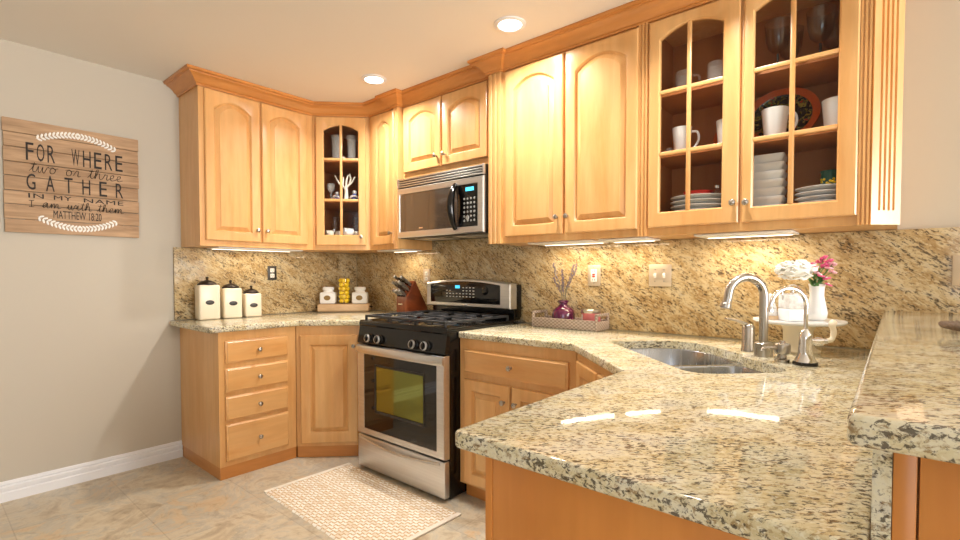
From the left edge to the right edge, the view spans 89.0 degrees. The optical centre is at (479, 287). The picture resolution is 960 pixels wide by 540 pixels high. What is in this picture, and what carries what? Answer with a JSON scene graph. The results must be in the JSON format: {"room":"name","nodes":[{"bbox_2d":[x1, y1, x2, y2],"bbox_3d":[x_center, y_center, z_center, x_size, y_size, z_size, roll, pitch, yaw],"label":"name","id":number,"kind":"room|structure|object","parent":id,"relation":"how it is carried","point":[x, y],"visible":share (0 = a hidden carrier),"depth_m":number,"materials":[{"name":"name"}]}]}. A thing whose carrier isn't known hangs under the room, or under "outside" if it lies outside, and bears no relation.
{"room":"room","nodes":[
{"label":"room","id":0,"kind":"room"},
{"bbox_2d":[0,39,356,481],"bbox_3d":[-2.859,-0.074,2.237,0.100,2.430,5.600,1,2,40],"label":"wall","id":1,"kind":"structure","parent":0,"point":[90,370],"depth_m":2.84,"materials":[{"name":"beige paint"}]},
{"bbox_2d":[1,116,138,237],"bbox_3d":[-2.297,-0.600,2.781,0.028,0.599,0.601,1,2,40],"label":"wooden sign","id":2,"kind":"object","parent":1,"relation":"attached to","point":[94,153],"visible":1,"depth_m":2.75,"materials":[{"name":"brown wood"}]},
{"bbox_2d":[0,440,182,502],"bbox_3d":[-3.297,1.104,1.662,0.020,0.106,4.108,1,2,40],"label":"baseboard","id":3,"kind":"structure","parent":1,"relation":"attached to","point":[21,487],"depth_m":2.84,"materials":[{"name":"white wood"}]},
{"bbox_2d":[179,85,312,250],"bbox_3d":[-1.573,-0.780,3.364,0.370,1.021,0.763,1,2,40],"label":"upper cabinet","id":4,"kind":"object","parent":1,"relation":"attached to","point":[246,164],"visible":1,"depth_m":3.18,"materials":[{"name":"brown wood"}]},
{"bbox_2d":[207,247,302,251],"bbox_3d":[-1.547,-0.264,3.394,0.190,0.012,0.580,1,2,40],"label":"light","id":5,"kind":"object","parent":4,"relation":"attached to","point":[216,248],"visible":1,"depth_m":3.30,"materials":[{"name":"white plastic"}]},
{"bbox_2d":[173,247,356,319],"bbox_3d":[-1.531,-0.041,3.704,0.019,0.472,1.403,1,2,40],"label":"backsplash","id":6,"kind":"structure","parent":1,"relation":"attached to","point":[301,276],"depth_m":3.63,"materials":[{"name":"beige stone"}]},
{"bbox_2d":[268,266,276,279],"bbox_3d":[-1.553,-0.110,3.653,0.010,0.105,0.068,1,2,40],"label":"wall outlet","id":7,"kind":"object","parent":6,"relation":"attached to","point":[272,275],"visible":1,"depth_m":3.65,"materials":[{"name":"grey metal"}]},
{"bbox_2d":[0,456,484,539],"bbox_3d":[0.757,1.276,-0.808,9.600,0.100,5.600,1,2,40],"label":"floor","id":8,"kind":"structure","parent":0,"point":[174,499],"depth_m":2.52,"materials":[{"name":"tile"}]},
{"bbox_2d":[180,326,296,480],"bbox_3d":[-1.566,0.680,3.187,0.657,0.868,0.475,1,2,40],"label":"base cabinet","id":9,"kind":"object","parent":8,"relation":"on","point":[238,388],"visible":0.98,"depth_m":2.98,"materials":[{"name":"brown wood"}]},
{"bbox_2d":[295,326,359,456],"bbox_3d":[-0.971,0.669,3.595,1.033,0.868,0.909,1,2,40],"label":"base cabinet","id":10,"kind":"object","parent":8,"relation":"on","point":[326,356],"visible":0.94,"depth_m":3.19,"materials":[{"name":"brown wood"}]},
{"bbox_2d":[170,310,397,332],"bbox_3d":[-1.144,0.223,3.363,1.019,0.036,1.431,1,2,40],"label":"countertop","id":11,"kind":"structure","parent":10,"relation":"on","point":[314,318],"depth_m":3.15,"materials":[{"name":"stone"}]},
{"bbox_2d":[195,277,219,319],"bbox_3d":[-1.800,0.067,3.227,0.126,0.282,0.130,-1,2,-42],"label":"canister","id":12,"kind":"object","parent":11,"relation":"on","point":[207,292],"visible":1,"depth_m":3.18,"materials":[{"name":"beige ceramic"}]},
{"bbox_2d":[220,280,241,317],"bbox_3d":[-1.705,0.076,3.344,0.116,0.258,0.120,-1,2,-42],"label":"canister","id":13,"kind":"object","parent":11,"relation":"on","point":[230,294],"visible":0.98,"depth_m":3.30,"materials":[{"name":"beige ceramic"}]},
{"bbox_2d":[242,286,261,316],"bbox_3d":[-1.615,0.093,3.452,0.110,0.218,0.114,-1,2,-42],"label":"canister","id":14,"kind":"object","parent":11,"relation":"on","point":[251,298],"visible":0.97,"depth_m":3.41,"materials":[{"name":"beige ceramic"}]},
{"bbox_2d":[316,303,372,311],"bbox_3d":[-1.089,0.159,3.924,0.448,0.062,0.124,0,2,-5],"label":"wooden tray","id":15,"kind":"object","parent":11,"relation":"on","point":[337,307],"visible":0.98,"depth_m":3.87,"materials":[{"name":"brown wood"}]},
{"bbox_2d":[320,287,336,303],"bbox_3d":[-1.213,0.060,3.910,0.120,0.135,0.093,0,2,-5],"label":"storage jar","id":16,"kind":"object","parent":15,"relation":"on","point":[328,296],"visible":1,"depth_m":3.87,"materials":[{"name":"white ceramic"}]},
{"bbox_2d":[352,287,367,303],"bbox_3d":[-0.964,0.060,3.930,0.120,0.135,0.093,0,2,-5],"label":"storage jar","id":17,"kind":"object","parent":15,"relation":"on","point":[359,296],"visible":1,"depth_m":3.89,"materials":[{"name":"white ceramic"}]},
{"bbox_2d":[394,281,427,315],"bbox_3d":[-0.500,0.075,3.568,0.132,0.249,0.230,1,2,40],"label":"knife block","id":18,"kind":"object","parent":11,"relation":"on","point":[413,300],"visible":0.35,"depth_m":3.51,"materials":[{"name":"brown wood"}]},
{"bbox_2d":[397,280,408,291],"bbox_3d":[-0.542,-0.013,3.461,0.017,0.084,0.111,1,2,40],"label":"kitchen knife","id":19,"kind":"object","parent":18,"relation":"in","point":[398,281],"visible":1,"depth_m":3.45,"materials":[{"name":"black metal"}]},
{"bbox_2d":[399,275,411,286],"bbox_3d":[-0.529,-0.049,3.478,0.018,0.086,0.113,1,2,40],"label":"kitchen knife","id":20,"kind":"object","parent":18,"relation":"in","point":[400,276],"visible":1,"depth_m":3.47,"materials":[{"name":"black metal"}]},
{"bbox_2d":[263,463,460,539],"bbox_3d":[-0.643,1.125,2.563,0.991,0.011,0.551,1,2,42],"label":"woven rug","id":21,"kind":"object","parent":8,"relation":"on","point":[346,501],"visible":1,"depth_m":2.51,"materials":[{"name":"beige fabric"}]},
{"bbox_2d":[356,279,520,499],"bbox_3d":[-0.260,0.534,3.042,0.769,1.168,0.769,1,2,40],"label":"gas range","id":22,"kind":"object","parent":8,"relation":"on","point":[409,362],"visible":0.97,"depth_m":2.77,"materials":[{"name":"silver metal"}]},
{"bbox_2d":[360,315,513,332],"bbox_3d":[-0.269,0.213,3.013,0.757,0.027,0.590,1,2,40],"label":"cooktop","id":23,"kind":"object","parent":22,"relation":"in","point":[387,324],"depth_m":2.80,"materials":[{"name":"black metal"}]},
{"bbox_2d":[460,338,576,500],"bbox_3d":[0.343,0.699,2.612,0.700,0.863,0.663,1,2,40],"label":"base cabinet","id":24,"kind":"object","parent":8,"relation":"on","point":[497,378],"visible":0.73,"depth_m":2.43,"materials":[{"name":"brown wood"}]},
{"bbox_2d":[576,353,612,386],"bbox_3d":[0.875,0.719,1.887,1.043,0.863,1.079,1,2,40],"label":"base cabinet","id":25,"kind":"object","parent":8,"relation":"on","point":[587,371],"visible":0.13,"depth_m":1.97,"materials":[{"name":"brown wood"}]},
{"bbox_2d":[455,323,872,539],"bbox_3d":[0.361,0.272,1.812,1.755,0.034,1.841,1,2,40],"label":"countertop","id":26,"kind":"structure","parent":25,"relation":"on","point":[768,455],"depth_m":0.93,"materials":[{"name":"beige stone"}]},
{"bbox_2d":[532,309,608,331],"bbox_3d":[0.510,0.182,2.783,0.414,0.092,0.156,1,2,40],"label":"wicker tray","id":27,"kind":"object","parent":26,"relation":"on","point":[547,321],"visible":1,"depth_m":2.70,"materials":[{"name":"wicker"}]},
{"bbox_2d":[552,300,574,319],"bbox_3d":[0.479,0.144,2.808,0.131,0.146,0.131,1,2,40],"label":"vase","id":28,"kind":"object","parent":27,"relation":"on","point":[562,311],"visible":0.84,"depth_m":2.76,"materials":[{"name":"purple glass"}]},
{"bbox_2d":[552,263,561,294],"bbox_3d":[0.448,-0.016,2.818,0.066,0.256,0.017,1,2,29],"label":"sprig","id":29,"kind":"object","parent":28,"relation":"in","point":[558,280],"visible":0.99,"depth_m":2.82,"materials":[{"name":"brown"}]},
{"bbox_2d":[553,277,562,299],"bbox_3d":[0.455,0.024,2.842,0.015,0.176,0.083,-1,2,-36],"label":"sprig","id":30,"kind":"object","parent":28,"relation":"in","point":[557,285],"visible":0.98,"depth_m":2.85,"materials":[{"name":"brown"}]},
{"bbox_2d":[561,274,564,299],"bbox_3d":[0.473,0.018,2.792,0.024,0.191,0.020,-1,2,-37],"label":"sprig","id":31,"kind":"object","parent":28,"relation":"in","point":[562,286],"visible":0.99,"depth_m":2.79,"materials":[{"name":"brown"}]},
{"bbox_2d":[564,264,574,299],"bbox_3d":[0.511,-0.010,2.794,0.063,0.247,0.019,1,2,23],"label":"sprig","id":32,"kind":"object","parent":28,"relation":"in","point":[574,264],"visible":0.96,"depth_m":2.79,"materials":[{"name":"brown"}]},
{"bbox_2d":[565,263,576,298],"bbox_3d":[0.514,-0.012,2.773,0.084,0.252,0.017,1,2,40],"label":"sprig","id":33,"kind":"object","parent":28,"relation":"in","point":[576,263],"visible":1,"depth_m":2.77,"materials":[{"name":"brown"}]},
{"bbox_2d":[581,309,600,321],"bbox_3d":[0.613,0.169,2.695,0.110,0.103,0.110,1,2,40],"label":"candle jar","id":34,"kind":"object","parent":27,"relation":"on","point":[587,314],"visible":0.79,"depth_m":2.65,"materials":[{"name":"red wax"}]},
{"bbox_2d":[627,348,763,373],"bbox_3d":[0.807,0.377,1.878,0.413,0.177,0.769,0,2,-5],"label":"sink","id":35,"kind":"object","parent":26,"relation":"in","point":[686,360],"visible":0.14,"depth_m":2.12,"materials":[{"name":"metal"}]},
{"bbox_2d":[724,317,754,351],"bbox_3d":[1.031,0.184,1.939,0.126,0.135,0.053,0,2,-5],"label":"lever","id":36,"kind":"object","parent":26,"relation":"on","point":[748,330],"visible":0.98,"depth_m":1.93,"materials":[{"name":"silver metal"}]},
{"bbox_2d":[720,273,772,356],"bbox_3d":[0.988,0.101,1.815,0.200,0.310,0.062,0,2,-5],"label":"kitchen faucet","id":37,"kind":"object","parent":26,"relation":"on","point":[757,281],"visible":1,"depth_m":1.80,"materials":[{"name":"silver metal"}]},
{"bbox_2d":[761,341,790,362],"bbox_3d":[1.024,0.221,1.697,0.103,0.075,0.050,0,2,-5],"label":"soap dispenser","id":38,"kind":"object","parent":26,"relation":"on","point":[782,349],"visible":1,"depth_m":1.69,"materials":[{"name":"silver metal"}]},
{"bbox_2d":[753,317,847,353],"bbox_3d":[1.261,0.189,1.937,0.316,0.126,0.316,1,2,40],"label":"cake stand","id":39,"kind":"object","parent":26,"relation":"on","point":[791,329],"visible":0.62,"depth_m":1.89,"materials":[{"name":"beige ceramic"}]},
{"bbox_2d":[768,315,778,319],"bbox_3d":[1.160,0.118,1.955,0.070,0.014,0.070,1,2,40],"label":"wood slice","id":40,"kind":"object","parent":39,"relation":"on","point":[769,317],"visible":0.43,"depth_m":1.92,"materials":[{"name":"wood"}]},
{"bbox_2d":[768,293,777,315],"bbox_3d":[1.160,0.066,1.953,0.055,0.088,0.054,1,2,40],"label":"figurine","id":41,"kind":"object","parent":40,"relation":"on","point":[775,313],"visible":0.32,"depth_m":1.93,"materials":[{"name":"white ceramic"}]},
{"bbox_2d":[778,284,806,320],"bbox_3d":[1.211,0.057,1.894,0.084,0.141,0.072,0,2,0],"label":"jar","id":42,"kind":"object","parent":39,"relation":"on","point":[793,311],"visible":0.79,"depth_m":1.86,"materials":[{"name":"white ceramic"}]},
{"bbox_2d":[808,284,827,320],"bbox_3d":[1.311,0.056,1.903,0.074,0.142,0.074,1,2,40],"label":"flower vase","id":43,"kind":"object","parent":39,"relation":"on","point":[817,311],"visible":0.91,"depth_m":1.88,"materials":[{"name":"white ceramic"}]},
{"bbox_2d":[774,259,817,282],"bbox_3d":[1.231,-0.044,1.908,0.132,0.132,0.140,-1,2,-33],"label":"hydrangea","id":44,"kind":"object","parent":43,"relation":"in","point":[801,268],"visible":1,"depth_m":1.88,"materials":[{"name":"white plant"}]},
{"bbox_2d":[809,262,822,282],"bbox_3d":[1.300,-0.031,1.887,0.050,0.140,0.054,0,2,5],"label":"flower","id":45,"kind":"object","parent":43,"relation":"in","point":[811,263],"visible":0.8,"depth_m":1.89,"materials":[{"name":"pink plant"}]},
{"bbox_2d":[809,274,831,286],"bbox_3d":[1.304,-0.006,1.874,0.078,0.092,0.046,1,2,40],"label":"flower","id":46,"kind":"object","parent":43,"relation":"in","point":[820,275],"visible":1,"depth_m":1.86,"materials":[{"name":"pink plant"}]},
{"bbox_2d":[808,255,833,282],"bbox_3d":[1.325,-0.043,1.903,0.086,0.165,0.062,1,2,40],"label":"flower","id":47,"kind":"object","parent":43,"relation":"in","point":[821,259],"visible":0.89,"depth_m":1.89,"materials":[{"name":"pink plant"}]},
{"bbox_2d":[809,262,836,283],"bbox_3d":[1.323,-0.029,1.881,0.087,0.139,0.057,1,2,40],"label":"flower","id":48,"kind":"object","parent":43,"relation":"in","point":[830,263],"visible":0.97,"depth_m":1.86,"materials":[{"name":"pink plant"}]},
{"bbox_2d":[767,286,836,366],"bbox_3d":[1.080,0.128,1.639,0.245,0.265,0.074,0,2,-5],"label":"filter faucet","id":49,"kind":"object","parent":26,"relation":"on","point":[804,357],"visible":1,"depth_m":1.63,"materials":[{"name":"silver metal"}]},
{"bbox_2d":[485,457,748,539],"bbox_3d":[0.465,0.742,1.046,0.578,0.863,0.725,1,2,40],"label":"base cabinet","id":50,"kind":"object","parent":8,"relation":"on","point":[520,503],"visible":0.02,"depth_m":0.84,"materials":[{"name":"brown wood"}]},
{"bbox_2d":[891,453,959,539],"bbox_3d":[1.226,0.662,1.102,0.460,1.020,1.816,1,2,40],"label":"base cabinet","id":51,"kind":"object","parent":8,"relation":"on","point":[925,505],"visible":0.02,"depth_m":0.53,"materials":[{"name":"brown wood"}]},
{"bbox_2d":[871,449,892,539],"bbox_3d":[1.044,0.209,1.245,0.018,0.122,1.817,1,2,40],"label":"granite riser","id":52,"kind":"object","parent":51,"relation":"attached to","point":[881,501],"visible":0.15,"depth_m":0.55,"materials":[{"name":"stone"}]},
{"bbox_2d":[847,311,959,463],"bbox_3d":[1.231,0.136,1.037,0.610,0.034,1.887,1,2,40],"label":"bar","id":53,"kind":"object","parent":51,"relation":"on","point":[906,401],"visible":1,"depth_m":0.61,"materials":[{"name":"beige stone"}]},
{"bbox_2d":[938,320,959,331],"bbox_3d":[1.258,0.101,1.190,0.207,0.024,0.207,1,2,40],"label":"dish","id":54,"kind":"object","parent":53,"relation":"on","point":[952,325],"visible":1,"depth_m":1.22,"materials":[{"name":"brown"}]},
{"bbox_2d":[0,0,633,102],"bbox_3d":[0.757,-1.254,-0.878,9.600,0.100,5.600,1,2,40],"label":"ceiling","id":55,"kind":"structure","parent":0,"point":[313,50],"depth_m":2.48,"materials":[{"name":"white paint"}]},
{"bbox_2d":[361,74,386,84],"bbox_3d":[-0.667,-1.308,3.075,0.156,0.008,0.156,1,2,40],"label":"recessed light","id":56,"kind":"object","parent":55,"relation":"in","point":[374,79],"visible":1,"depth_m":3.07,"materials":[{"name":"white"}]},
{"bbox_2d":[494,16,525,32],"bbox_3d":[0.147,-1.290,2.399,0.156,0.008,0.156,1,2,40],"label":"recessed light","id":57,"kind":"object","parent":55,"relation":"in","point":[507,24],"visible":1,"depth_m":2.39,"materials":[{"name":"white"}]},
{"bbox_2d":[582,313,600,321],"bbox_3d":[0.613,0.179,2.695,0.102,0.082,0.102,1,2,40],"label":"candle","id":58,"kind":"object","parent":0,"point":[585,316],"depth_m":2.65,"materials":[{"name":"pink"}]},
{"bbox_2d":[365,0,959,349],"bbox_3d":[2.578,-0.046,1.217,9.500,2.430,0.100,1,2,40],"label":"wall","id":59,"kind":"structure","parent":0,"point":[930,167],"depth_m":1.86,"materials":[{"name":"beige paint"}]},
{"bbox_2d":[298,116,386,253],"bbox_3d":[-1.035,-0.793,3.808,0.607,1.021,0.607,1,2,40],"label":"upper cabinet","id":60,"kind":"object","parent":59,"relation":"attached to","point":[333,138],"visible":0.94,"depth_m":3.59,"materials":[{"name":"brown wood"}]},
{"bbox_2d":[326,230,333,234],"bbox_3d":[-1.122,-0.403,3.657,0.066,0.052,0.058,1,2,40],"label":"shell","id":61,"kind":"object","parent":60,"relation":"on","point":[328,232],"visible":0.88,"depth_m":3.63,"materials":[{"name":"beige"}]},
{"bbox_2d":[332,192,339,198],"bbox_3d":[-1.080,-0.688,3.680,0.069,0.070,0.061,0,2,-5],"label":"figurine","id":62,"kind":"object","parent":60,"relation":"on","point":[336,196],"visible":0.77,"depth_m":3.66,"materials":[{"name":"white ceramic"}]},
{"bbox_2d":[324,160,357,177],"bbox_3d":[-1.036,-0.943,3.807,0.571,0.018,0.571,1,2,40],"label":"shelf","id":63,"kind":"object","parent":60,"relation":"attached to","point":[331,168],"depth_m":3.83,"materials":[{"name":"brown wood"}]},
{"bbox_2d":[324,201,357,211],"bbox_3d":[-1.036,-0.647,3.815,0.571,0.018,0.571,1,2,40],"label":"shelf","id":64,"kind":"object","parent":60,"relation":"attached to","point":[330,206],"depth_m":3.85,"materials":[{"name":"brown wood"}]},
{"bbox_2d":[334,174,355,198],"bbox_3d":[-1.015,-0.753,3.676,0.157,0.203,0.035,0,2,-7],"label":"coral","id":65,"kind":"object","parent":60,"relation":"on","point":[346,186],"visible":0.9,"depth_m":3.67,"materials":[{"name":"beige"}]},
{"bbox_2d":[343,228,353,234],"bbox_3d":[-0.985,-0.412,3.668,0.089,0.069,0.078,1,2,40],"label":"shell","id":66,"kind":"object","parent":60,"relation":"on","point":[346,231],"visible":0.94,"depth_m":3.64,"materials":[{"name":"white ceramic"}]},
{"bbox_2d":[350,190,357,198],"bbox_3d":[-0.948,-0.695,3.691,0.070,0.082,0.061,0,2,-5],"label":"figurine","id":67,"kind":"object","parent":60,"relation":"on","point":[354,196],"visible":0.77,"depth_m":3.67,"materials":[{"name":"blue ceramic"}]},
{"bbox_2d":[369,107,431,250],"bbox_3d":[-0.595,-0.787,3.590,0.342,1.021,0.367,1,2,40],"label":"upper cabinet","id":68,"kind":"object","parent":59,"relation":"attached to","point":[386,128],"visible":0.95,"depth_m":3.46,"materials":[{"name":"brown wood"}]},
{"bbox_2d":[377,249,421,252],"bbox_3d":[-0.594,-0.269,3.592,0.280,0.012,0.190,1,2,40],"label":"light","id":69,"kind":"object","parent":68,"relation":"attached to","point":[395,250],"visible":1,"depth_m":3.56,"materials":[{"name":"white plastic"}]},
{"bbox_2d":[163,0,715,117],"bbox_3d":[-0.048,-1.264,2.733,3.938,0.080,1.015,1,2,22],"label":"crown molding","id":70,"kind":"structure","parent":59,"relation":"attached to","point":[630,15],"depth_m":2.91,"materials":[{"name":"brown wood"}]},
{"bbox_2d":[403,80,488,178],"bbox_3d":[-0.149,-1.017,3.223,0.802,0.540,0.340,1,2,40],"label":"upper cabinet","id":71,"kind":"object","parent":59,"relation":"attached to","point":[449,131],"visible":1,"depth_m":3.09,"materials":[{"name":"brown wood"}]},
{"bbox_2d":[397,163,487,240],"bbox_3d":[-0.179,-0.528,3.181,0.770,0.404,0.424,1,2,40],"label":"microwave oven","id":72,"kind":"object","parent":71,"relation":"attached to","point":[450,204],"visible":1,"depth_m":3.04,"materials":[{"name":"silver metal"}]},
{"bbox_2d":[488,27,665,245],"bbox_3d":[0.500,-0.761,2.658,0.918,1.021,0.367,1,2,40],"label":"upper cabinet","id":73,"kind":"object","parent":59,"relation":"attached to","point":[563,162],"visible":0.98,"depth_m":2.50,"materials":[{"name":"brown wood"}]},
{"bbox_2d":[528,240,608,245],"bbox_3d":[0.480,-0.244,2.678,0.400,0.012,0.190,1,2,40],"label":"light","id":74,"kind":"object","parent":73,"relation":"attached to","point":[575,242],"visible":0.91,"depth_m":2.64,"materials":[{"name":"white plastic"}]},
{"bbox_2d":[598,237,659,242],"bbox_3d":[0.748,-0.238,2.450,0.245,0.012,0.190,1,2,40],"label":"light","id":75,"kind":"object","parent":73,"relation":"attached to","point":[634,239],"visible":1,"depth_m":2.42,"materials":[{"name":"white plastic"}]},
{"bbox_2d":[357,227,959,348],"bbox_3d":[0.911,-0.040,2.559,5.178,0.548,0.019,1,2,40],"label":"backsplash","id":76,"kind":"structure","parent":59,"relation":"attached to","point":[905,270],"depth_m":2.39,"materials":[{"name":"beige stone"}]},
{"bbox_2d":[423,269,429,282],"bbox_3d":[-0.401,-0.087,3.657,0.068,0.105,0.010,1,2,40],"label":"wall outlet","id":77,"kind":"object","parent":76,"relation":"attached to","point":[426,272],"visible":0.95,"depth_m":3.65,"materials":[{"name":"beige plastic"}]},
{"bbox_2d":[588,265,600,285],"bbox_3d":[0.644,-0.069,2.764,0.078,0.118,0.012,1,2,40],"label":"outlet","id":78,"kind":"object","parent":76,"relation":"attached to","point":[594,271],"visible":1,"depth_m":2.76,"materials":[{"name":"beige plastic"}]},
{"bbox_2d":[591,269,596,281],"bbox_3d":[0.644,-0.069,2.763,0.036,0.072,0.006,1,2,40],"label":"socket","id":79,"kind":"object","parent":78,"relation":"attached to","point":[593,271],"depth_m":2.76,"materials":[{"name":"white"}]},
{"bbox_2d":[649,264,671,286],"bbox_3d":[0.925,-0.063,2.518,0.116,0.114,0.022,1,2,40],"label":"light switch","id":80,"kind":"object","parent":76,"relation":"attached to","point":[659,274],"visible":1,"depth_m":2.52,"materials":[{"name":"beige plastic"}]},
{"bbox_2d":[952,255,959,285],"bbox_3d":[1.797,-0.063,1.776,0.116,0.114,0.022,1,2,40],"label":"light switch","id":81,"kind":"object","parent":76,"relation":"attached to","point":[955,258],"visible":1,"depth_m":1.81,"materials":[{"name":"beige plastic"}]},
{"bbox_2d":[637,0,904,239],"bbox_3d":[1.183,-0.745,2.077,0.932,1.021,0.367,1,2,40],"label":"upper cabinet","id":82,"kind":"object","parent":59,"relation":"attached to","point":[703,65],"visible":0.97,"depth_m":2.01,"materials":[{"name":"brown wood"}]},
{"bbox_2d":[672,125,699,149],"bbox_3d":[0.947,-0.676,2.261,0.112,0.128,0.086,1,2,42],"label":"mug","id":83,"kind":"object","parent":82,"relation":"on","point":[679,132],"visible":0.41,"depth_m":2.24,"materials":[{"name":"white ceramic"}]},
{"bbox_2d":[716,119,721,142],"bbox_3d":[1.103,-0.674,2.155,0.114,0.130,0.088,1,2,43],"label":"mug","id":84,"kind":"object","parent":82,"relation":"on","point":[718,122],"visible":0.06,"depth_m":2.15,"materials":[{"name":"white ceramic"}]},
{"bbox_2d":[694,230,798,238],"bbox_3d":[1.146,-0.228,2.111,0.370,0.012,0.190,1,2,40],"label":"light","id":85,"kind":"object","parent":82,"relation":"attached to","point":[773,232],"visible":1,"depth_m":2.06,"materials":[{"name":"white plastic"}]},
{"bbox_2d":[661,129,836,169],"bbox_3d":[1.181,-0.599,2.122,0.780,0.018,0.283,1,2,40],"label":"shelf","id":86,"kind":"object","parent":82,"relation":"attached to","point":[822,142],"depth_m":2.10,"materials":[{"name":"brown wood"}]},
{"bbox_2d":[661,53,838,114],"bbox_3d":[1.181,-0.872,2.114,0.780,0.018,0.283,1,2,40],"label":"shelf","id":87,"kind":"object","parent":82,"relation":"attached to","point":[823,72],"depth_m":2.08,"materials":[{"name":"brown wood"}]},
{"bbox_2d":[761,105,797,135],"bbox_3d":[1.222,-0.669,2.006,0.100,0.128,0.121,-1,2,-41],"label":"mug","id":88,"kind":"object","parent":82,"relation":"on","point":[775,118],"visible":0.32,"depth_m":1.98,"materials":[{"name":"white ceramic"}]},
{"bbox_2d":[754,87,820,136],"bbox_3d":[1.297,-0.741,2.107,0.287,0.249,0.073,1,2,40],"label":"platter","id":89,"kind":"object","parent":82,"relation":"on","point":[807,104],"visible":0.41,"depth_m":2.09,"materials":[{"name":"orange ceramic"}]},
{"bbox_2d":[806,19,834,51],"bbox_3d":[1.344,-0.984,1.928,0.100,0.215,0.100,1,2,40],"label":"glass","id":90,"kind":"object","parent":82,"relation":"on","point":[820,44],"visible":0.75,"depth_m":1.93,"materials":[{"name":"clear glass"}]},
{"bbox_2d":[822,96,837,125],"bbox_3d":[1.397,-0.667,1.904,0.112,0.130,0.112,1,2,40],"label":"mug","id":91,"kind":"object","parent":82,"relation":"on","point":[829,105],"visible":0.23,"depth_m":1.88,"materials":[{"name":"white ceramic"}]},
{"bbox_3d":[1.011,-0.322,2.262,0.244,0.019,0.244,1,2,40],"label":"dinner plate","id":92,"kind":"object","parent":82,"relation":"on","visible":0},
{"bbox_3d":[1.011,-0.344,2.262,0.244,0.019,0.244,1,2,40],"label":"dinner plate","id":93,"kind":"object","parent":92,"relation":"on","visible":0},
{"bbox_2d":[670,203,720,210],"bbox_3d":[1.011,-0.365,2.261,0.244,0.019,0.244,1,2,40],"label":"dinner plate","id":94,"kind":"object","parent":93,"relation":"on","point":[695,205],"visible":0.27,"depth_m":2.17,"materials":[{"name":"white"}]},
{"bbox_2d":[670,198,720,205],"bbox_3d":[1.011,-0.387,2.261,0.244,0.019,0.244,1,2,40],"label":"dinner plate","id":95,"kind":"object","parent":94,"relation":"on","point":[697,200],"visible":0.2,"depth_m":2.17,"materials":[{"name":"white"}]},
{"bbox_2d":[670,193,720,200],"bbox_3d":[1.011,-0.408,2.260,0.244,0.019,0.244,1,2,40],"label":"dinner plate","id":96,"kind":"object","parent":95,"relation":"on","point":[698,195],"visible":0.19,"depth_m":2.17,"materials":[{"name":"white"}]},
{"bbox_2d":[683,190,713,194],"bbox_3d":[1.009,-0.426,2.261,0.132,0.035,0.132,1,2,40],"label":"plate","id":97,"kind":"object","parent":96,"relation":"on","point":[691,191],"visible":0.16,"depth_m":2.21,"materials":[{"name":"red ceramic"}]},
{"bbox_3d":[1.368,-0.312,1.946,0.196,0.015,0.196,1,2,40],"label":"plate","id":98,"kind":"object","parent":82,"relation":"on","visible":0},
{"bbox_2d":[800,199,835,202],"bbox_3d":[1.368,-0.331,1.945,0.196,0.015,0.196,1,2,40],"label":"plate","id":99,"kind":"object","parent":98,"relation":"on","point":[825,199],"visible":0.07,"depth_m":1.87,"materials":[{"name":"white ceramic"}]},
{"bbox_2d":[795,194,835,201],"bbox_3d":[1.368,-0.350,1.945,0.196,0.015,0.196,1,2,40],"label":"plate","id":100,"kind":"object","parent":99,"relation":"on","point":[824,196],"visible":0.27,"depth_m":1.89,"materials":[{"name":"white ceramic"}]},
{"bbox_2d":[795,189,835,196],"bbox_3d":[1.368,-0.370,1.944,0.196,0.015,0.196,1,2,40],"label":"plate","id":101,"kind":"object","parent":100,"relation":"on","point":[823,191],"visible":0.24,"depth_m":1.89,"materials":[{"name":"white ceramic"}]},
{"bbox_2d":[795,183,835,192],"bbox_3d":[1.368,-0.390,1.944,0.196,0.015,0.196,1,2,40],"label":"plate","id":102,"kind":"object","parent":101,"relation":"on","point":[822,186],"visible":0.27,"depth_m":1.89,"materials":[{"name":"white ceramic"}]},
{"bbox_2d":[820,169,836,184],"bbox_3d":[1.382,-0.426,1.928,0.068,0.070,0.071,1,2,40],"label":"cup","id":103,"kind":"object","parent":102,"relation":"on","point":[827,176],"visible":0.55,"depth_m":1.91,"materials":[{"name":"teal ceramic"}]},
{"bbox_3d":[1.214,-0.326,2.076,0.142,0.036,0.142,1,2,38],"label":"square bowl","id":104,"kind":"object","parent":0,"visible":0},
{"bbox_2d":[753,195,786,205],"bbox_3d":[1.214,-0.360,2.075,0.142,0.036,0.142,1,2,38],"label":"square bowl","id":105,"kind":"object","parent":104,"relation":"on","point":[778,199],"visible":0.5,"depth_m":2.02,"materials":[{"name":"white ceramic"}]},
{"bbox_2d":[753,186,786,196],"bbox_3d":[1.214,-0.395,2.074,0.142,0.036,0.142,1,2,38],"label":"square bowl","id":106,"kind":"object","parent":105,"relation":"on","point":[773,191],"visible":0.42,"depth_m":2.01,"materials":[{"name":"white ceramic"}]},
{"bbox_2d":[753,178,786,188],"bbox_3d":[1.214,-0.429,2.073,0.142,0.036,0.142,1,2,38],"label":"square bowl","id":107,"kind":"object","parent":106,"relation":"on","point":[778,182],"visible":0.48,"depth_m":2.01,"materials":[{"name":"white ceramic"}]},
{"bbox_2d":[754,169,787,180],"bbox_3d":[1.214,-0.464,2.072,0.142,0.036,0.142,1,2,38],"label":"square bowl","id":108,"kind":"object","parent":107,"relation":"on","point":[773,174],"visible":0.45,"depth_m":2.01,"materials":[{"name":"white ceramic"}]},
{"bbox_2d":[754,161,787,171],"bbox_3d":[1.214,-0.498,2.071,0.142,0.036,0.142,1,2,38],"label":"square bowl","id":109,"kind":"object","parent":108,"relation":"on","point":[777,165],"visible":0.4,"depth_m":2.01,"materials":[{"name":"white ceramic"}]},
{"bbox_2d":[754,152,787,163],"bbox_3d":[1.214,-0.533,2.071,0.142,0.036,0.142,1,2,38],"label":"square bowl","id":110,"kind":"object","parent":109,"relation":"on","point":[781,156],"visible":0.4,"depth_m":2.01,"materials":[{"name":"white ceramic"}]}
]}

